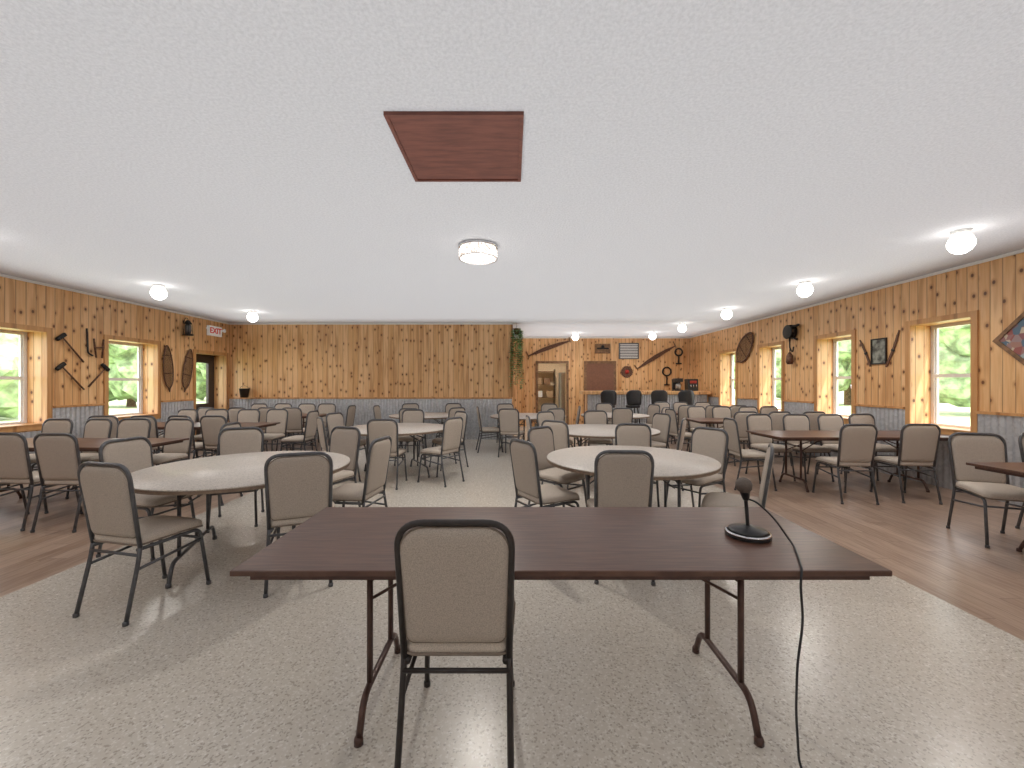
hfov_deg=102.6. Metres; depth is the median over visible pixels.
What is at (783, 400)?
trim
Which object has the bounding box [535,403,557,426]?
banquet chair
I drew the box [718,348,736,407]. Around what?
window frame
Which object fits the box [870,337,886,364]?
framed picture
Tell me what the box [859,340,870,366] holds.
ski
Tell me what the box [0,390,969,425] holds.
ground
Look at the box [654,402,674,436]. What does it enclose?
banquet chair
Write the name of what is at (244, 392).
bucket
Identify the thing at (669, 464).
round table
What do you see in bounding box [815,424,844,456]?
wainscot
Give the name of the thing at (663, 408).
banquet chair
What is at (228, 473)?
round table
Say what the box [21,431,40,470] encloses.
wainscot
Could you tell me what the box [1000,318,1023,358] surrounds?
print
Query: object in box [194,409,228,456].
banquet chair
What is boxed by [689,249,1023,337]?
trim
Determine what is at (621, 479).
banquet chair
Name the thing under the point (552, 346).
saw
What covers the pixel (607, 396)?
bar stool
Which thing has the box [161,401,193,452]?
wainscot
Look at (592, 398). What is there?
bar counter
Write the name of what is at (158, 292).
ceiling light
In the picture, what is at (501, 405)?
banquet chair
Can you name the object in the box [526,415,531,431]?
banquet chair
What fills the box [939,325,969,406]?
tree
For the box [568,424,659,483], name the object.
round table
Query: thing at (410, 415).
banquet chair
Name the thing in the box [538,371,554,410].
shelf
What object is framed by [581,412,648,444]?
round table
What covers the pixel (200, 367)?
tree
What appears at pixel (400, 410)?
banquet chair
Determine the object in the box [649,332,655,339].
ceiling light
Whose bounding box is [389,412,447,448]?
round table
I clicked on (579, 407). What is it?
banquet chair
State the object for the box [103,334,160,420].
window frame
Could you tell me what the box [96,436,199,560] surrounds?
banquet chair
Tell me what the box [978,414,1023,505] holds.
wainscot
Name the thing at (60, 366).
hammer
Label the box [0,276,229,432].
wall
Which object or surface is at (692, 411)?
banquet chair
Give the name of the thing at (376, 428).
banquet chair
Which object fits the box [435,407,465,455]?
banquet chair
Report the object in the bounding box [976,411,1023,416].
trim
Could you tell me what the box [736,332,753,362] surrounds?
snowshoe
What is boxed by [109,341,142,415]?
window
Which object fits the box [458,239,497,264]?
crystal ceiling light
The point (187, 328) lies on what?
lantern
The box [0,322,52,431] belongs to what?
window frame
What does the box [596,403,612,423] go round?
banquet chair
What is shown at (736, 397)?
trim
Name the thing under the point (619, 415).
banquet chair
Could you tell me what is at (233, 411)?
banquet chair
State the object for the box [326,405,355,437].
banquet chair
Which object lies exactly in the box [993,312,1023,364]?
framed painting
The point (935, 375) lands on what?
window
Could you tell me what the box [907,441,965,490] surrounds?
wainscot
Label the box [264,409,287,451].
banquet chair
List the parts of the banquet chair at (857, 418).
backrest, frame, seat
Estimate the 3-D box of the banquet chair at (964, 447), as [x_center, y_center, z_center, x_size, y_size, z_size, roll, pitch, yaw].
[4.425,0.951,3.754,0.440,0.957,0.552,0,0,20]
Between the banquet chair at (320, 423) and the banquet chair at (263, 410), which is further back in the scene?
the banquet chair at (263, 410)
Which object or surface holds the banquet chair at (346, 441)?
on the floor
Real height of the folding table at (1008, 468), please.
0.740 m
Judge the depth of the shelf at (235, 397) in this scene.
10.31 m
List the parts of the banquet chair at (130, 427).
seat, backrest, frame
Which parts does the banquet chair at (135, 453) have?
leg, frame, backrest, seat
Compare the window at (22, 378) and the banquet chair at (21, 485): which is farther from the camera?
the window at (22, 378)
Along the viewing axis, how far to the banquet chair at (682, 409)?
9.30 m
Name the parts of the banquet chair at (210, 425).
seat, backrest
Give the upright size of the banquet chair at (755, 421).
0.957 m
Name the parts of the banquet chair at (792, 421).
backrest, frame, leg, seat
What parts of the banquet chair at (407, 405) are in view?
backrest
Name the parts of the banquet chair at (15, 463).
backrest, frame, seat, leg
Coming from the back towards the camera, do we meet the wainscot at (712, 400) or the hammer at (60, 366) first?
the wainscot at (712, 400)
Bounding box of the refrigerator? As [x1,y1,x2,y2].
[558,372,565,421]
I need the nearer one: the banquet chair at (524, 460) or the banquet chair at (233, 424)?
the banquet chair at (524, 460)
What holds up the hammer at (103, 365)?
attached to the wall at (70, 313)
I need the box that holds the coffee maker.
[672,378,682,390]
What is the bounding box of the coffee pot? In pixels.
[675,383,680,389]
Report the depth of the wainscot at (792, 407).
8.53 m
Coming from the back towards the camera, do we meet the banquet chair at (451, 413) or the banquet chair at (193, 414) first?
the banquet chair at (451, 413)
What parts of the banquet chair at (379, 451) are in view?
seat, frame, backrest, leg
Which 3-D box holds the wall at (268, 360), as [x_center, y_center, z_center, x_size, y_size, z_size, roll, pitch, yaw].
[-3.650,-0.070,12.200,7.300,3.000,3.200,0,0,0]
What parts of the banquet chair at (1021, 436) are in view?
leg, frame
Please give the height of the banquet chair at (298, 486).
0.957 m
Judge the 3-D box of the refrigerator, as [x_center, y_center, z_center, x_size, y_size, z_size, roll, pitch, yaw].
[2.150,0.505,15.074,0.800,1.850,0.752,0,0,0]
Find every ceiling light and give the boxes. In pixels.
[150,284,166,299]
[247,311,257,321]
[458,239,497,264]
[572,333,578,340]
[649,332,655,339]
[678,323,686,331]
[721,308,731,319]
[797,281,812,296]
[946,228,975,253]
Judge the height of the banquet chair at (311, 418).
0.957 m
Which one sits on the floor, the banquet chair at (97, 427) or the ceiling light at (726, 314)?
the banquet chair at (97, 427)
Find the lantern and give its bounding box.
[182,318,193,335]
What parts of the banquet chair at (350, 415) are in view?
frame, backrest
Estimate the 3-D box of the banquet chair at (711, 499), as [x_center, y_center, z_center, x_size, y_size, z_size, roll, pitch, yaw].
[1.813,0.951,3.333,0.552,0.957,0.440,0,0,30]
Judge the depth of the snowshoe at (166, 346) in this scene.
8.67 m
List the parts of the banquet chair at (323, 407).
backrest, frame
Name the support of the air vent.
in the wall at (649, 377)
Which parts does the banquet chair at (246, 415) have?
frame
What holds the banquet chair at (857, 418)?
on the floor
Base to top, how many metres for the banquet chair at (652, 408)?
0.957 m
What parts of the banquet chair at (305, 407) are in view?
backrest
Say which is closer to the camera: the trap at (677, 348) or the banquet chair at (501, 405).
the banquet chair at (501, 405)
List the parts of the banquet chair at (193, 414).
backrest, frame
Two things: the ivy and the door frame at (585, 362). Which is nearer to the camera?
the ivy
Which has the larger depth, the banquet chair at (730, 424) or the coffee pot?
the coffee pot
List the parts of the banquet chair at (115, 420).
frame, backrest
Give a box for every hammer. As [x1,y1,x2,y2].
[55,333,83,361]
[55,362,84,389]
[88,363,109,386]
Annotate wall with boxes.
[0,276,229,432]
[230,325,509,396]
[512,338,688,425]
[538,364,565,411]
[689,252,1023,455]
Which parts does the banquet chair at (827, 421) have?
seat, frame, backrest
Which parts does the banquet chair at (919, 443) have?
leg, seat, frame, backrest, leg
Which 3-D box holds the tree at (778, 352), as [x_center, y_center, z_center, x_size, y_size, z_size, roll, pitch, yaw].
[24.931,-2.295,42.140,8.052,7.707,7.692,0,0,2]
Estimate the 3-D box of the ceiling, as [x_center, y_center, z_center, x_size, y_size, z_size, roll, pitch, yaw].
[-0.665,-1.645,6.900,14.030,0.150,19.800,0,0,0]
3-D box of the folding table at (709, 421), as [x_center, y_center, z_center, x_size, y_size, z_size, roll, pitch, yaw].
[4.700,1.060,7.950,2.450,0.740,0.790,0,0,0]
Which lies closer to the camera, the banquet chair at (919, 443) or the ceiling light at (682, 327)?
the banquet chair at (919, 443)
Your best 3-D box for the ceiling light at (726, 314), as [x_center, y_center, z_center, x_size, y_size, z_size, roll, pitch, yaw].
[4.450,-1.452,8.500,0.210,0.235,0.210,0,0,0]
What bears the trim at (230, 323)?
attached to the wall at (268, 360)
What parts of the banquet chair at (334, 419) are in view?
frame, backrest, seat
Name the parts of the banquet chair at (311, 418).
seat, frame, backrest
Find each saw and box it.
[526,337,570,357]
[634,341,675,369]
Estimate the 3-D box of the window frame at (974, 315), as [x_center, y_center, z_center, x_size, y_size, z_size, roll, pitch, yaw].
[6.103,-0.120,5.725,0.335,1.650,0.960,0,0,0]
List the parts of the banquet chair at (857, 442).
leg, seat, frame, backrest, leg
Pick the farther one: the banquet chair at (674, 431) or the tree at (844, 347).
the tree at (844, 347)
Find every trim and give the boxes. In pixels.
[0,274,229,324]
[53,403,105,407]
[161,399,194,401]
[228,397,511,398]
[230,323,511,324]
[510,325,512,396]
[518,337,688,337]
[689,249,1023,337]
[736,397,756,399]
[783,400,813,402]
[854,404,904,408]
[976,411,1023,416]
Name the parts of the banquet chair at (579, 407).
backrest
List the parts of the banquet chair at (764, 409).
backrest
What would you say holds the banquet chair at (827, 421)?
on the floor
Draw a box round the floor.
[0,426,1023,767]
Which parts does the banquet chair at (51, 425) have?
seat, backrest, frame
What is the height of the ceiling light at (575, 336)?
0.235 m
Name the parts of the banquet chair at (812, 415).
backrest, frame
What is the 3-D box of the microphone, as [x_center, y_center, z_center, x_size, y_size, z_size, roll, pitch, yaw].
[1.090,0.923,1.576,0.227,1.006,0.755,0,0,0]
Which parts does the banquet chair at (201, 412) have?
backrest, frame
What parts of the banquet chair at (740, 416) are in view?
backrest, frame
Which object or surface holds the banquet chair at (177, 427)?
on the floor
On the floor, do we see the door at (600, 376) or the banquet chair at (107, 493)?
the banquet chair at (107, 493)
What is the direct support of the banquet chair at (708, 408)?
on the floor
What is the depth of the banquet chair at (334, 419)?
6.76 m
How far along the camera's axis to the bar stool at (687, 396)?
11.43 m
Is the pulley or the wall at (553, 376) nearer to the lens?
the pulley
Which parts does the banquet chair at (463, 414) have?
seat, backrest, frame, leg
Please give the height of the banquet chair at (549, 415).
0.957 m
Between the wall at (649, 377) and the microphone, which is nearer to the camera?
the microphone
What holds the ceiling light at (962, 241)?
attached to the ceiling
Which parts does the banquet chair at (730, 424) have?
backrest, frame, leg, seat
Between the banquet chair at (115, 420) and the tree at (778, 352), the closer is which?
the banquet chair at (115, 420)
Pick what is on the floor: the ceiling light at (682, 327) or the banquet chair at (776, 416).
the banquet chair at (776, 416)
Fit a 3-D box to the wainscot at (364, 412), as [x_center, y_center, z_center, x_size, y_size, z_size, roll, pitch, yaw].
[-3.650,0.905,10.584,7.300,1.050,0.018,0,0,0]
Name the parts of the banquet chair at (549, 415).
backrest, frame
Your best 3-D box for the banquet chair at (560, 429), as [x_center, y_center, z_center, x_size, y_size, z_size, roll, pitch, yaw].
[0.710,0.951,5.538,0.440,0.957,0.552,0,0,40]
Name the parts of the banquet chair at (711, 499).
seat, backrest, frame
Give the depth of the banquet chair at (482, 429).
8.57 m
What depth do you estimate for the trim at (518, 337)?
13.77 m
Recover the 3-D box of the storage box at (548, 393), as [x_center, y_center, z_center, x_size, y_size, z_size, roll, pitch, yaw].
[1.450,0.388,15.900,0.250,0.235,0.210,0,0,0]
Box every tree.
[0,333,18,418]
[109,344,196,406]
[196,363,205,399]
[734,349,780,398]
[838,340,850,404]
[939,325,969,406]
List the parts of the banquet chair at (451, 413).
frame, backrest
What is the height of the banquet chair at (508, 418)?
0.957 m
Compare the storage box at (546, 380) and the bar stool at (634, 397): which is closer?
the bar stool at (634, 397)
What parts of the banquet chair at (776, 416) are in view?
backrest, frame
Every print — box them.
[872,339,884,362]
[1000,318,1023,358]
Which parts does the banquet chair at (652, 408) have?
backrest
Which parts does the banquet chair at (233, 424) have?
frame, backrest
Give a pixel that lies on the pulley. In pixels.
(789, 331)
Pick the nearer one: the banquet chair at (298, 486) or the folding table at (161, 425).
the banquet chair at (298, 486)
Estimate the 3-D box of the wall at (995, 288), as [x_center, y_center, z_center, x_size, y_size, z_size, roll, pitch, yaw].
[6.160,-0.070,6.900,0.380,3.000,19.800,0,0,0]
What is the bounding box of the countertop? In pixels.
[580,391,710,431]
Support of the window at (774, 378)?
in the wall at (995, 288)
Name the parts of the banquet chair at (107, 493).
leg, backrest, frame, leg, seat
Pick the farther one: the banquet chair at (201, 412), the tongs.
the banquet chair at (201, 412)
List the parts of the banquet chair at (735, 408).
backrest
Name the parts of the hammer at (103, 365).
tool handle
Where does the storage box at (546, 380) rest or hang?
on the shelf at (538, 371)
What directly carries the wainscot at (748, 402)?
attached to the wall at (995, 288)
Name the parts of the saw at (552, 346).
saw blade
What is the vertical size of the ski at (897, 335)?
0.564 m
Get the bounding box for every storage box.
[543,378,549,383]
[546,391,552,396]
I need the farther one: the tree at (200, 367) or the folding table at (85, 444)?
the tree at (200, 367)
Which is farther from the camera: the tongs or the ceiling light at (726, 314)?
the ceiling light at (726, 314)
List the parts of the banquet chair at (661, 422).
seat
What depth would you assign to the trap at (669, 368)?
13.75 m
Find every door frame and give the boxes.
[193,349,227,441]
[536,361,568,424]
[584,361,615,411]
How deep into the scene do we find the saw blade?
13.77 m
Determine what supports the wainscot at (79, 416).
attached to the wall at (70, 313)
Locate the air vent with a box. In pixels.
[619,343,638,358]
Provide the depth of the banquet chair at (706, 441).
4.34 m
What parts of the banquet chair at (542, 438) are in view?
frame, backrest, seat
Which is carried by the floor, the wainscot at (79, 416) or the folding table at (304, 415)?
the folding table at (304, 415)
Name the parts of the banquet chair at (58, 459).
leg, backrest, frame, seat, leg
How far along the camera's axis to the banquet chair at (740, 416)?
7.15 m
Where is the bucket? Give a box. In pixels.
[239,386,249,397]
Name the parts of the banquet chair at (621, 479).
seat, frame, backrest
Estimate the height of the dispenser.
0.360 m
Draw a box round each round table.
[131,451,349,588]
[344,423,442,477]
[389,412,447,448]
[490,413,565,447]
[547,445,720,506]
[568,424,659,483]
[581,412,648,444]
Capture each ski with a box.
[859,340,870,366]
[885,330,899,366]
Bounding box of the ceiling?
[0,0,1023,336]
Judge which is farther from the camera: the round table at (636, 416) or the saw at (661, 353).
the saw at (661, 353)
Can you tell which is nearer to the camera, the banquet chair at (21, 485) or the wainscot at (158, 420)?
the banquet chair at (21, 485)
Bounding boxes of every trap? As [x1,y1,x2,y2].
[662,367,671,384]
[674,348,682,363]
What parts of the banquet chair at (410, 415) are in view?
seat, backrest, frame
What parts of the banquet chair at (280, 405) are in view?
backrest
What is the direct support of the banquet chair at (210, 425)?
on the floor
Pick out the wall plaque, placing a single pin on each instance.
(599, 348)
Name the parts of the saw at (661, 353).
saw blade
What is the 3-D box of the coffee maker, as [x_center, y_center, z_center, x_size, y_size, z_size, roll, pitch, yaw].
[5.000,0.020,12.400,0.240,0.380,0.280,0,0,0]
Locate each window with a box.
[0,329,26,424]
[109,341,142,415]
[731,353,734,404]
[772,347,780,409]
[833,337,850,416]
[931,320,969,428]
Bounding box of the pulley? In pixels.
[783,324,799,363]
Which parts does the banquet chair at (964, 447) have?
leg, backrest, frame, seat, leg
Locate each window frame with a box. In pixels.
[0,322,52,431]
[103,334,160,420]
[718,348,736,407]
[757,341,783,412]
[814,330,855,423]
[905,310,978,435]
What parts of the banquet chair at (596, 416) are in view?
backrest, frame, seat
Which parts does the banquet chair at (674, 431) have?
backrest, frame, seat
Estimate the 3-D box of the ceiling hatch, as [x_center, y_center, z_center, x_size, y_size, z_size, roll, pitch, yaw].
[-0.336,-1.559,2.750,0.808,0.022,0.780,0,0,0]
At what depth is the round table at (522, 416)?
8.72 m
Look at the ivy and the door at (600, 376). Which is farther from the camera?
the door at (600, 376)
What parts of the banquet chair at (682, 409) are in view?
backrest, frame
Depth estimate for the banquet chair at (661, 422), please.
6.59 m
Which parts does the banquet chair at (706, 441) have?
leg, seat, backrest, frame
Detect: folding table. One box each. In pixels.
[0,438,188,498]
[156,422,279,453]
[230,507,891,747]
[300,413,327,449]
[686,418,806,460]
[746,430,953,492]
[966,462,1023,551]
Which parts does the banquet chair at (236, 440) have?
leg, backrest, frame, leg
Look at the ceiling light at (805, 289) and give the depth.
6.24 m
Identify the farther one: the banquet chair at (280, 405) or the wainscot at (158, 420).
the banquet chair at (280, 405)
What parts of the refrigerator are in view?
door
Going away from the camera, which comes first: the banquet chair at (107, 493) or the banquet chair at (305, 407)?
the banquet chair at (107, 493)
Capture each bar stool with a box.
[600,390,616,407]
[626,390,641,422]
[651,390,667,403]
[678,390,693,404]
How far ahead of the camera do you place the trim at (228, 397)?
10.56 m
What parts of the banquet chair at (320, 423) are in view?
backrest, frame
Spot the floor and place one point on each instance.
(921, 665)
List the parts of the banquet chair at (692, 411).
backrest, frame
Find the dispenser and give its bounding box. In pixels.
[685,379,697,390]
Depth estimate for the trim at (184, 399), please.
8.88 m
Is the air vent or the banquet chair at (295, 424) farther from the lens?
the air vent
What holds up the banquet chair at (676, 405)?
on the floor
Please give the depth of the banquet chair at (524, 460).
3.47 m
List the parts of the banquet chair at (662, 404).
backrest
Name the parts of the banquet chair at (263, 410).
backrest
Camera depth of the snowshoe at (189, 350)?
9.18 m
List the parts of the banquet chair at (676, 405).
backrest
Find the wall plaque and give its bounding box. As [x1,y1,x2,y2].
[595,344,609,352]
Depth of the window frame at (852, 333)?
7.29 m
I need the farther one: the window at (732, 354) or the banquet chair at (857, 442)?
the window at (732, 354)
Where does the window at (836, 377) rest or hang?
in the wall at (995, 288)
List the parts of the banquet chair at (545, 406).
backrest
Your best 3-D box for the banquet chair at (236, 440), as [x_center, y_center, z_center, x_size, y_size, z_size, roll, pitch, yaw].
[-2.856,0.951,4.264,0.440,0.957,0.552,0,0,-25]
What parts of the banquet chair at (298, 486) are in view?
leg, frame, backrest, seat, leg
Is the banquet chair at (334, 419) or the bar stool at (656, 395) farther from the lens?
the bar stool at (656, 395)
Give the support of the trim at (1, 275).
attached to the wall at (70, 313)
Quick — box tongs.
[86,328,104,357]
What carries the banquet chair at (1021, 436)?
on the floor
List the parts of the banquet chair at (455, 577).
leg, backrest, frame, seat, leg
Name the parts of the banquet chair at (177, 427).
seat, backrest, frame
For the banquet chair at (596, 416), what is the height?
0.957 m
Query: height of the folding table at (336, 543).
0.740 m
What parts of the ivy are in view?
ivy stem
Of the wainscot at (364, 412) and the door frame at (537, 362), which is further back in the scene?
the door frame at (537, 362)
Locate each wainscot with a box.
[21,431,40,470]
[53,405,103,465]
[152,419,160,453]
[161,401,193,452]
[229,399,511,438]
[708,397,717,404]
[737,398,756,407]
[784,401,813,455]
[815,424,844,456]
[856,406,904,477]
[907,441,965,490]
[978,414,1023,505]
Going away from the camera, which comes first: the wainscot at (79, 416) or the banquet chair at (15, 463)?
the banquet chair at (15, 463)
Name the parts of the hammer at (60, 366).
tool handle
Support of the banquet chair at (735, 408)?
on the floor
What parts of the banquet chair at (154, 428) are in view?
backrest, frame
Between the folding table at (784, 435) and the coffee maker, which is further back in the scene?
the coffee maker
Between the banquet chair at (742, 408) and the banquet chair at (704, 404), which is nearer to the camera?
the banquet chair at (742, 408)
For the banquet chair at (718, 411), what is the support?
on the floor
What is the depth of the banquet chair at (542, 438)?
4.46 m
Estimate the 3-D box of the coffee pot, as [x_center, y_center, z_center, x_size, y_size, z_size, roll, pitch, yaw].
[5.000,0.075,12.350,0.170,0.190,0.170,0,0,0]
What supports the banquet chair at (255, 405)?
on the floor
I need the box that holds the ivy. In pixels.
[508,328,524,389]
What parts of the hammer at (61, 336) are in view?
tool handle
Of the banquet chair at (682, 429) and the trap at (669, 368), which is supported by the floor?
the banquet chair at (682, 429)
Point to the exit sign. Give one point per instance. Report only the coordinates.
(211, 330)
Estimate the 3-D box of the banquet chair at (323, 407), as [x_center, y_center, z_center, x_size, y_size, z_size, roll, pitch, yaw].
[-4.502,0.951,9.797,0.440,0.957,0.552,0,0,-7]
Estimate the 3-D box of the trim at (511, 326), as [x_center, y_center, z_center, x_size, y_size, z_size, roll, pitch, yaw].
[-0.020,-0.595,10.588,0.080,1.870,0.025,0,0,0]
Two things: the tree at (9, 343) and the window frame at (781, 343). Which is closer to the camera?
the window frame at (781, 343)
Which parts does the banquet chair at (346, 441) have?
seat, backrest, frame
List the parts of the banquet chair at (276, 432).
seat, backrest, frame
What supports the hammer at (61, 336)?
attached to the wall at (70, 313)
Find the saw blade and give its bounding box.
[621,366,632,377]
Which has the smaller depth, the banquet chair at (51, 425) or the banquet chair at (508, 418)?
the banquet chair at (51, 425)
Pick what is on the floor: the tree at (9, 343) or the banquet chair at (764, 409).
the banquet chair at (764, 409)
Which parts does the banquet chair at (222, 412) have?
seat, backrest, frame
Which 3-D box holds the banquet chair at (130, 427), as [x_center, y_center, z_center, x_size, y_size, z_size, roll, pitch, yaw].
[-5.202,0.951,5.437,0.440,0.957,0.552,0,0,-6]
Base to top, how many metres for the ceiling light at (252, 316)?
0.235 m
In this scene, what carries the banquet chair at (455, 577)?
on the floor
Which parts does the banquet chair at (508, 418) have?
backrest, frame, seat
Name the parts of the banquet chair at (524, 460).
backrest, frame, seat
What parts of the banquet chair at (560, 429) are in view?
backrest, frame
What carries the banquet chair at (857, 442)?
on the floor
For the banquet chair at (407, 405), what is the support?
on the floor
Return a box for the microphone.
[725,477,803,767]
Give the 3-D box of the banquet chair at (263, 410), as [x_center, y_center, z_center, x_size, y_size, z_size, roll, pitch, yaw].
[-5.000,0.951,8.623,0.440,0.957,0.552,0,0,1]
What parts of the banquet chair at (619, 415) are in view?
backrest, frame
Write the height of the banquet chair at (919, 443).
0.957 m
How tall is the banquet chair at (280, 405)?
0.957 m
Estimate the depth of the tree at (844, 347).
28.67 m
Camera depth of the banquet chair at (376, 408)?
9.13 m
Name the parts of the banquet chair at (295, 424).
frame, backrest, seat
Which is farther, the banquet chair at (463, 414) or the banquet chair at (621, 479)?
the banquet chair at (463, 414)
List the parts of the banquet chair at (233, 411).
backrest, frame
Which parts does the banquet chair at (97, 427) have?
seat, backrest, frame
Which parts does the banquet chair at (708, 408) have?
backrest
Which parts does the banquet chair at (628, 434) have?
backrest, frame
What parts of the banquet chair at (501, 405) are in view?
backrest, frame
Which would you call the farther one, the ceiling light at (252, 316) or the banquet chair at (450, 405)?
the banquet chair at (450, 405)
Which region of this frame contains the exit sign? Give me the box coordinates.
[206,325,225,336]
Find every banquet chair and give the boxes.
[0,418,73,498]
[0,432,82,530]
[4,484,29,513]
[30,433,81,532]
[38,418,111,498]
[72,461,210,626]
[87,415,118,465]
[89,418,150,465]
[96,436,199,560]
[130,415,161,465]
[153,409,198,457]
[153,418,193,463]
[167,415,216,461]
[173,422,242,506]
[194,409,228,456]
[197,407,214,453]
[200,415,226,457]
[208,427,264,532]
[228,407,264,450]
[237,409,259,429]
[251,403,267,441]
[258,407,290,450]
[263,452,334,597]
[264,403,291,442]
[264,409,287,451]
[280,410,318,450]
[282,407,312,450]
[287,403,315,445]
[310,403,335,444]
[317,416,360,481]
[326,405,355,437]
[326,412,365,471]
[329,426,360,506]
[332,436,391,506]
[367,419,407,489]
[373,405,381,418]
[394,409,424,465]
[394,519,515,767]
[399,408,426,456]
[402,403,418,444]
[417,417,464,486]
[429,411,468,470]
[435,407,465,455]
[439,403,461,436]
[476,406,503,452]
[496,403,513,445]
[498,408,523,456]
[509,438,579,506]
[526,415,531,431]
[527,426,585,506]
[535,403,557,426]
[537,411,572,446]
[541,420,585,488]
[547,408,564,420]
[569,406,580,446]
[584,410,612,445]
[586,450,655,585]
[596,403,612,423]
[612,408,632,444]
[615,423,659,506]
[644,404,659,426]
[650,407,669,448]
[651,413,670,447]
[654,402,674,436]
[665,408,691,451]
[665,418,686,490]
[667,427,728,506]
[671,405,694,443]
[673,402,687,422]
[686,406,706,450]
[695,402,710,407]
[701,443,773,507]
[705,405,720,426]
[712,406,731,431]
[723,417,776,490]
[730,405,748,447]
[733,411,757,465]
[738,406,757,448]
[745,414,795,480]
[760,406,797,454]
[768,411,791,465]
[781,414,834,481]
[783,411,826,466]
[812,424,879,504]
[817,414,871,481]
[848,413,904,480]
[870,423,942,504]
[946,432,1023,548]
[1015,433,1023,528]
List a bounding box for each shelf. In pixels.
[230,397,257,398]
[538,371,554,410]
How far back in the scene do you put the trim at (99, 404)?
6.88 m
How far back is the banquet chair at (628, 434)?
4.91 m
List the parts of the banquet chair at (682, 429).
backrest, frame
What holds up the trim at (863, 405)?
attached to the wall at (995, 288)
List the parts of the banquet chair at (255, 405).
backrest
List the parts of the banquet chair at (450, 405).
backrest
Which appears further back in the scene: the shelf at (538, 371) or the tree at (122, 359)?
the tree at (122, 359)
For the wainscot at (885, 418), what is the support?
attached to the wall at (995, 288)
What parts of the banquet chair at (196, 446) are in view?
frame, seat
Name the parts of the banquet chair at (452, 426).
seat, leg, frame, backrest, leg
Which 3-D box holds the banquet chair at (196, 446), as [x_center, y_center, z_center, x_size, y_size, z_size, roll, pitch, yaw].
[-5.002,0.951,6.453,0.440,0.957,0.552,0,0,8]
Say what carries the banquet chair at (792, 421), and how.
on the floor
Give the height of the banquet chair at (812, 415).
0.957 m
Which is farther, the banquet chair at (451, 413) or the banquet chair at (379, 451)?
the banquet chair at (451, 413)
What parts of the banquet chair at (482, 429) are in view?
backrest, frame, seat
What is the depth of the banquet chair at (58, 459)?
3.98 m
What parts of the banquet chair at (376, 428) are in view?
backrest, frame, leg, seat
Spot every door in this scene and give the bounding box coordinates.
[196,354,213,441]
[587,363,613,390]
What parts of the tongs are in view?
iron frame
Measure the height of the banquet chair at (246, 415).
0.957 m
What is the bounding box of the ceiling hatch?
[383,111,523,181]
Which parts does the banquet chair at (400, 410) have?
backrest, frame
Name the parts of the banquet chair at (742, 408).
backrest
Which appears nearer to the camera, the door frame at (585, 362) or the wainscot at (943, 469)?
the wainscot at (943, 469)
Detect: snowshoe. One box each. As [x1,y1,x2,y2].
[163,345,173,391]
[182,349,193,391]
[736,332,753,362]
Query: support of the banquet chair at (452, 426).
on the floor
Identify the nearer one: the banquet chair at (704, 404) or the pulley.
the pulley
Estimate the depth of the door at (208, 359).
10.25 m
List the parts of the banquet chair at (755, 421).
backrest, frame, seat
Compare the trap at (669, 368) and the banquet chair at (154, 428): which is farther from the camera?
the trap at (669, 368)
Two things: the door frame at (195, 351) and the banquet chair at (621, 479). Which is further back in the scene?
the door frame at (195, 351)
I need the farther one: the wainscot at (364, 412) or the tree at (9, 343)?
the tree at (9, 343)
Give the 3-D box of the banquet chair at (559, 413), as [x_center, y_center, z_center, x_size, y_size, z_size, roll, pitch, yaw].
[0.756,0.951,8.236,0.440,0.957,0.552,0,0,-25]
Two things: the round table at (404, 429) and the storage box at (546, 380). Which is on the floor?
the round table at (404, 429)
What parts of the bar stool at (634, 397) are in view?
seat, backrest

